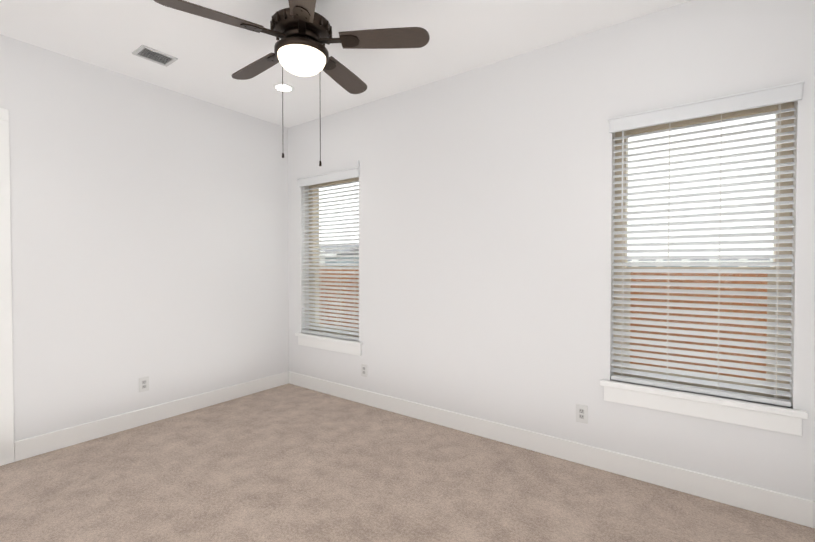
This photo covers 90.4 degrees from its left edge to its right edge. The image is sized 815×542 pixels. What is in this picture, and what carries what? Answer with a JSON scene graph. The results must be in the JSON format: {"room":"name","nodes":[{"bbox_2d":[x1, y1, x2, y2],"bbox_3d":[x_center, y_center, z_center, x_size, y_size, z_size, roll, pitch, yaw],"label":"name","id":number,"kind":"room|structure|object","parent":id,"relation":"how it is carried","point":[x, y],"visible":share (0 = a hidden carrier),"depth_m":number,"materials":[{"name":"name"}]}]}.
{"room":"empty bedroom","nodes":[
{"label":"empty bedroom","id":0,"kind":"room"},
{"bbox_2d":[0,34,288,441],"bbox_3d":[-2.813,-0.147,3.057,0.120,3.050,4.520,1,1,36],"label":"wall","id":1,"kind":"structure","parent":0,"point":[149,229],"depth_m":3.52,"materials":[{"name":"white paint"}]},
{"bbox_2d":[0,108,14,465],"bbox_3d":[-3.228,0.122,2.497,0.156,2.530,1.112,1,1,36],"label":"door frame","id":2,"kind":"structure","parent":1,"relation":"attached to","point":[6,406],"depth_m":2.87,"materials":[{"name":"white wood"}]},
{"bbox_2d":[139,376,148,391],"bbox_3d":[-2.346,1.009,3.601,0.011,0.127,0.080,1,1,36],"label":"outlet","id":3,"kind":"object","parent":1,"relation":"attached to","point":[143,384],"visible":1,"depth_m":3.60,"materials":[{"name":"white plastic"}]},
{"bbox_2d":[14,371,289,461],"bbox_3d":[-2.137,1.292,3.884,0.019,0.145,2.384,1,1,36],"label":"baseboard","id":4,"kind":"structure","parent":1,"relation":"attached to","point":[48,442],"depth_m":3.54,"materials":[{"name":"white wood"}]},
{"bbox_2d":[0,0,690,127],"bbox_3d":[-1.524,-1.719,2.219,6.760,0.120,4.740,1,1,36],"label":"ceiling","id":5,"kind":"structure","parent":0,"point":[212,56],"depth_m":2.90,"materials":[{"name":"white paint"}]},
{"bbox_2d":[132,45,177,66],"bbox_3d":[-1.961,-1.668,3.144,0.200,0.013,0.250,1,1,36],"label":"ceiling vent","id":6,"kind":"object","parent":5,"relation":"in","point":[152,55],"visible":1,"depth_m":3.14,"materials":[{"name":"grey metal"}]},
{"bbox_2d":[273,83,293,91],"bbox_3d":[-1.136,-1.679,3.710,0.190,0.009,0.190,1,1,36],"label":"recessed light","id":7,"kind":"object","parent":5,"relation":"in","point":[286,87],"visible":1,"depth_m":3.70,"materials":[{"name":"white"}]},
{"bbox_2d":[154,0,429,165],"bbox_3d":[-0.666,-1.135,2.457,1.410,1.056,1.451,1,1,36],"label":"ceiling fan","id":8,"kind":"object","parent":5,"relation":"hanging from","point":[300,31],"visible":1,"depth_m":2.34,"materials":[{"name":"brown metal"}]},
{"bbox_2d":[0,383,814,541],"bbox_3d":[-1.524,1.451,2.272,6.760,0.120,4.740,1,1,36],"label":"floor","id":9,"kind":"structure","parent":0,"point":[288,462],"depth_m":2.55,"materials":[{"name":"carpet"}]},
{"bbox_2d":[288,0,814,500],"bbox_3d":[0.540,-0.155,3.533,4.960,3.050,0.220,1,1,36],"label":"wall","id":10,"kind":"structure","parent":0,"point":[486,236],"depth_m":3.07,"materials":[{"name":"white paint"}]},
{"bbox_2d":[295,332,362,355],"bbox_3d":[-0.849,0.795,4.478,1.030,0.141,0.168,1,1,36],"label":"sill","id":11,"kind":"structure","parent":10,"relation":"attached to","point":[335,344],"depth_m":4.39,"materials":[{"name":"white wood"}]},
{"bbox_2d":[309,177,358,336],"bbox_3d":[-0.770,-0.162,4.571,0.920,1.770,0.100,1,1,36],"label":"window","id":12,"kind":"structure","parent":10,"relation":"in","point":[332,183],"depth_m":4.76,"materials":[{"name":"beige plastic"}]},
{"bbox_2d":[297,161,359,340],"bbox_3d":[-0.862,-0.204,4.444,0.960,1.852,0.095,1,1,36],"label":"window blind","id":13,"kind":"object","parent":12,"relation":"attached to","point":[331,177],"visible":0.9,"depth_m":4.43,"materials":[{"name":"white plastic"}]},
{"bbox_2d":[361,364,366,376],"bbox_3d":[-0.443,1.015,4.131,0.080,0.127,0.011,1,1,36],"label":"outlet","id":14,"kind":"object","parent":10,"relation":"attached to","point":[364,370],"visible":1,"depth_m":4.13,"materials":[{"name":"white plastic"}]},
{"bbox_2d":[290,372,814,527],"bbox_3d":[0.469,1.299,3.460,4.720,0.145,0.019,1,1,36],"label":"baseboard","id":15,"kind":"structure","parent":10,"relation":"attached to","point":[793,509],"depth_m":2.81,"materials":[{"name":"white wood"}]},
{"bbox_2d":[576,404,587,423],"bbox_3d":[1.245,1.021,2.890,0.080,0.127,0.011,1,1,36],"label":"outlet","id":16,"kind":"object","parent":10,"relation":"attached to","point":[581,413],"visible":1,"depth_m":2.89,"materials":[{"name":"white plastic"}]},
{"bbox_2d":[613,102,793,399],"bbox_3d":[1.865,-0.130,2.634,0.920,1.770,0.100,1,1,36],"label":"window","id":17,"kind":"structure","parent":10,"relation":"in","point":[788,105],"depth_m":2.49,"materials":[{"name":"clear glass"}]},
{"bbox_2d":[608,81,803,406],"bbox_3d":[1.773,-0.137,2.508,0.960,1.782,0.095,1,1,36],"label":"window blind","id":18,"kind":"object","parent":17,"relation":"attached to","point":[779,94],"visible":0.94,"depth_m":2.47,"materials":[{"name":"white plastic"}]},
{"bbox_2d":[600,379,808,435],"bbox_3d":[1.786,0.827,2.542,1.030,0.141,0.168,1,1,36],"label":"sill","id":19,"kind":"structure","parent":10,"relation":"attached to","point":[770,417],"depth_m":2.44,"materials":[{"name":"white wood"}]},
{"label":"outside","id":20,"kind":"structure","parent":0,"visible":0},
{"bbox_2d":[639,275,757,377],"bbox_3d":[22.100,0.805,62.189,150.000,0.100,119.760,1,1,36],"label":"ground","id":21,"kind":"structure","parent":20,"point":[705,329],"depth_m":14.20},
{"bbox_2d":[319,245,358,265],"bbox_3d":[-8.566,-0.748,39.863,15.800,3.760,10.820,1,1,36],"label":"house","id":22,"kind":"structure","parent":21,"relation":"on","point":[339,254],"depth_m":32.40,"materials":[{"name":"grey"}]},
{"bbox_2d":[319,269,767,380],"bbox_3d":[3.542,0.832,6.456,22.114,1.700,0.060,1,1,36],"label":"fence","id":23,"kind":"object","parent":21,"relation":"on","point":[705,309],"depth_m":5.96,"materials":[{"name":"brown wood"}]},
{"bbox_2d":[627,259,772,275],"bbox_3d":[55.149,-1.044,69.971,30.800,3.360,12.820,1,1,36],"label":"house","id":24,"kind":"structure","parent":21,"relation":"on","point":[701,260],"depth_m":67.26,"materials":[{"name":"grey"}]}
]}

